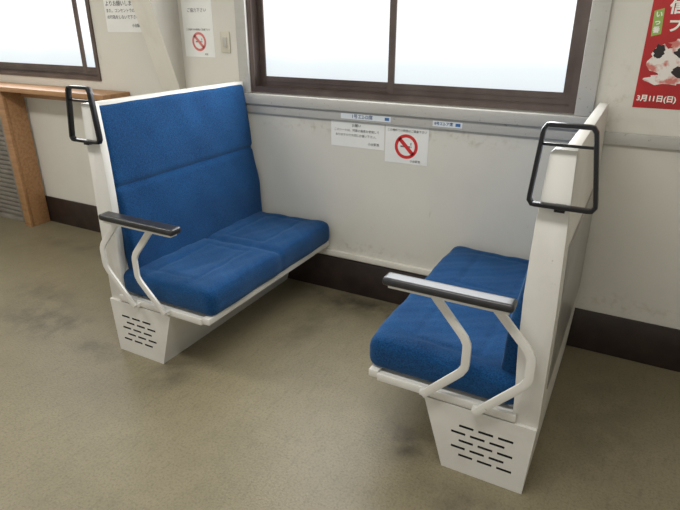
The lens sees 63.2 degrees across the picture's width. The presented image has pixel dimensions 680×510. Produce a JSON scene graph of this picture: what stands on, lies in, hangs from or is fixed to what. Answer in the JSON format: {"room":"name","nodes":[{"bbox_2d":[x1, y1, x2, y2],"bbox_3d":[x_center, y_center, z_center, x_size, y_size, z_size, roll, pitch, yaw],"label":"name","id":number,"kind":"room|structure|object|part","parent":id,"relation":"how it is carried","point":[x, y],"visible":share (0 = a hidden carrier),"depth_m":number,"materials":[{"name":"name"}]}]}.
{"room":"railway station","nodes":[
{"label":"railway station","id":0,"kind":"room"},
{"bbox_2d":[0,216,679,509],"bbox_3d":[-1.605,1.042,1.761,6.700,0.050,5.300,12,26,26],"label":"floor","id":1,"kind":"structure","parent":0,"point":[279,406],"depth_m":2.47,"materials":[{"name":"plastic"}]},
{"bbox_2d":[0,117,24,221],"bbox_3d":[-3.036,-0.845,4.817,0.760,1.040,0.100,12,26,26],"label":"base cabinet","id":2,"kind":"object","parent":1,"relation":"on","point":[10,204],"visible":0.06,"depth_m":4.79,"materials":[{"name":"metal"}]},
{"bbox_2d":[0,82,129,226],"bbox_3d":[-2.464,-0.771,4.489,2.100,1.160,0.238,12,26,26],"label":"table","id":3,"kind":"object","parent":1,"relation":"on","point":[13,112],"visible":0.81,"depth_m":4.47,"materials":[{"name":"brown wood"}]},
{"bbox_3d":[-2.618,-0.792,4.583,0.080,1.125,0.180,12,26,26],"label":"leg","id":4,"kind":"part","parent":3,"relation":"part of","materials":[{"name":"brown wood"}]},
{"bbox_2d":[65,81,328,363],"bbox_3d":[-0.663,-0.253,3.013,0.739,1.358,1.228,12,26,26],"label":"seat","id":5,"kind":"object","parent":1,"relation":"on","point":[188,243],"visible":1,"depth_m":2.86,"materials":[{"name":"fabric"}]},
{"bbox_3d":[-1.153,-0.627,2.485,0.197,0.258,0.041,12,26,26],"label":"grab handle","id":6,"kind":"part","parent":5,"relation":"part of","materials":[{"name":"black plastic"}]},
{"bbox_3d":[-1.126,-0.229,2.675,0.113,0.982,0.041,12,26,26],"label":"panel","id":7,"kind":"part","parent":5,"relation":"part of","materials":[{"name":"paint"}]},
{"bbox_3d":[-0.908,-0.124,2.494,0.420,0.013,0.040,12,26,26],"label":"armrest rail","id":8,"kind":"part","parent":5,"relation":"part of","materials":[{"name":"paint"}]},
{"bbox_3d":[-0.819,-0.477,3.091,0.134,0.830,1.091,12,26,26],"label":"backrest","id":9,"kind":"part","parent":5,"relation":"part of","materials":[{"name":"blue fabric"}]},
{"bbox_3d":[-0.614,0.069,3.169,0.620,0.041,1.150,12,26,26],"label":"seat frame","id":10,"kind":"part","parent":5,"relation":"part of","materials":[{"name":"paint"}]},
{"bbox_2d":[124,211,328,315],"bbox_3d":[-0.581,-0.011,3.128,0.605,0.151,1.130,12,26,26],"label":"seat cushion","id":11,"kind":"object","parent":5,"relation":"on","point":[212,272],"depth_m":2.88,"materials":[{"name":"blue fabric"}]},
{"bbox_2d":[369,103,608,493],"bbox_3d":[0.667,0.026,2.355,0.739,1.358,1.228,12,26,26],"label":"seat","id":12,"kind":"object","parent":1,"relation":"on","point":[482,338],"visible":1,"depth_m":2.02,"materials":[{"name":"fabric"}]},
{"bbox_3d":[0.655,0.335,2.541,0.620,0.041,1.150,12,26,26],"label":"seat frame","id":13,"kind":"part","parent":12,"relation":"part of","materials":[{"name":"paint"}]},
{"bbox_3d":[0.362,0.142,1.866,0.420,0.013,0.040,12,26,26],"label":"armrest rail","id":14,"kind":"part","parent":12,"relation":"part of","materials":[{"name":"metal"}]},
{"bbox_2d":[370,246,528,404],"bbox_3d":[0.631,0.243,2.528,0.605,0.151,1.130,12,26,26],"label":"seat cushion","id":15,"kind":"object","parent":12,"relation":"on","point":[416,344],"depth_m":2.19,"materials":[{"name":"blue fabric"}]},
{"bbox_3d":[0.886,-0.120,2.248,0.134,0.830,1.091,12,26,26],"label":"backrest","id":16,"kind":"part","parent":12,"relation":"part of","materials":[{"name":"blue fabric"}]},
{"bbox_3d":[0.655,0.144,1.794,0.113,0.982,0.041,12,26,26],"label":"panel","id":17,"kind":"part","parent":12,"relation":"part of","materials":[{"name":"paint"}]},
{"bbox_3d":[0.654,-0.248,1.591,0.197,0.258,0.041,12,26,26],"label":"grab handle","id":18,"kind":"part","parent":12,"relation":"part of","materials":[{"name":"black plastic"}]},
{"bbox_3d":[0.966,0.064,2.276,0.018,0.550,0.960,12,26,26],"label":"plate","id":19,"kind":"part","parent":12,"relation":"part of","materials":[{"name":"white metal"}]},
{"bbox_2d":[0,0,679,329],"bbox_3d":[-0.370,-1.075,3.361,6.700,2.600,0.120,12,26,26],"label":"wall","id":20,"kind":"structure","parent":0,"point":[471,191],"depth_m":3.06,"materials":[{"name":"white paint"}]},
{"bbox_2d":[0,0,101,80],"bbox_3d":[-2.448,-1.858,4.222,1.700,0.930,0.112,12,26,26],"label":"window","id":21,"kind":"structure","parent":20,"relation":"in","point":[39,38],"depth_m":4.19,"materials":[{"name":"glass"}]},
{"bbox_2d":[103,0,141,31],"bbox_3d":[-1.412,-1.625,3.660,0.420,0.280,0.003,12,26,26],"label":"notice sign","id":22,"kind":"object","parent":20,"relation":"attached to","point":[120,15],"visible":0.8,"depth_m":3.70,"materials":[{"name":"paper"}]},
{"bbox_2d":[131,0,185,91],"bbox_3d":[-1.204,-1.527,3.274,0.160,1.700,0.500,12,26,26],"label":"trim","id":23,"kind":"structure","parent":20,"relation":"attached to","point":[158,20],"depth_m":3.46,"materials":[{"name":"paint"}]},
{"bbox_2d":[181,0,215,56],"bbox_3d":[-0.884,-1.446,3.428,0.240,0.410,0.003,12,26,26],"label":"no smoking sign","id":24,"kind":"object","parent":20,"relation":"attached to","point":[196,14],"visible":1,"depth_m":3.44,"materials":[{"name":"paper"}]},
{"bbox_2d":[220,32,230,52],"bbox_3d":[-0.701,-1.299,3.377,0.070,0.120,0.014,12,26,26],"label":"light switch","id":25,"kind":"object","parent":20,"relation":"attached to","point":[224,36],"visible":1,"depth_m":3.37,"materials":[{"name":"beige plastic"}]},
{"bbox_2d":[331,120,384,149],"bbox_3d":[0.099,-0.690,3.176,0.340,0.145,0.003,12,26,26],"label":"notice sign","id":26,"kind":"object","parent":20,"relation":"attached to","point":[343,133],"visible":1,"depth_m":3.17,"materials":[{"name":"paper"}]},
{"bbox_2d":[45,195,679,371],"bbox_3d":[-0.402,0.040,3.770,6.700,0.228,0.014,12,26,26],"label":"baseboard","id":27,"kind":"structure","parent":20,"relation":"attached to","point":[624,338],"depth_m":2.99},
{"bbox_2d":[341,113,390,121],"bbox_3d":[0.141,-0.768,3.091,0.310,0.030,0.002,12,26,26],"label":"number sign","id":28,"kind":"object","parent":20,"relation":"attached to","point":[343,115],"visible":1,"depth_m":3.09,"materials":[{"name":"white"}]},
{"bbox_2d":[318,248,431,275],"bbox_3d":[0.301,0.057,3.361,2.000,0.036,0.024,12,26,26],"label":"trim","id":29,"kind":"structure","parent":20,"relation":"attached to","point":[356,257],"depth_m":3.38,"materials":[{"name":"paint"}]},
{"bbox_2d":[385,124,428,165],"bbox_3d":[0.366,-0.608,3.054,0.253,0.210,0.003,12,26,26],"label":"no smoking sign","id":30,"kind":"object","parent":20,"relation":"attached to","point":[403,144],"visible":1,"depth_m":3.05,"materials":[{"name":"paper"}]},
{"bbox_2d":[244,93,588,129],"bbox_3d":[0.269,-0.795,3.005,2.040,0.061,0.045,12,26,26],"label":"window sill","id":31,"kind":"structure","parent":20,"relation":"attached to","point":[374,107],"depth_m":2.91,"materials":[{"name":"paint"}]},
{"bbox_2d":[246,0,592,113],"bbox_3d":[0.303,-1.281,2.862,1.865,0.930,0.112,12,26,26],"label":"window","id":32,"kind":"structure","parent":20,"relation":"in","point":[528,55],"depth_m":2.85,"materials":[{"name":"glass"}]},
{"bbox_2d":[234,0,612,116],"bbox_3d":[0.277,-1.280,2.804,2.020,0.987,0.030,12,26,26],"label":"trim","id":33,"kind":"structure","parent":20,"relation":"attached to","point":[600,13],"depth_m":2.50,"materials":[{"name":"paint"}]},
{"bbox_2d":[433,120,462,128],"bbox_3d":[0.560,-0.680,2.884,0.160,0.030,0.002,12,26,26],"label":"number sign","id":34,"kind":"object","parent":20,"relation":"attached to","point":[435,123],"visible":1,"depth_m":2.88,"materials":[{"name":"white"}]},
{"bbox_2d":[246,103,679,149],"bbox_3d":[0.768,-0.642,2.794,4.040,0.055,0.022,12,26,26],"label":"trim","id":35,"kind":"structure","parent":20,"relation":"attached to","point":[615,138],"depth_m":2.79,"materials":[{"name":"paint"}]},
{"bbox_2d":[632,0,679,109],"bbox_3d":[1.499,-0.900,2.269,0.430,0.600,0.004,12,26,26],"label":"poster","id":36,"kind":"object","parent":20,"relation":"attached to","point":[658,82],"visible":1,"depth_m":2.37,"materials":[{"name":"red paper"}]}
]}

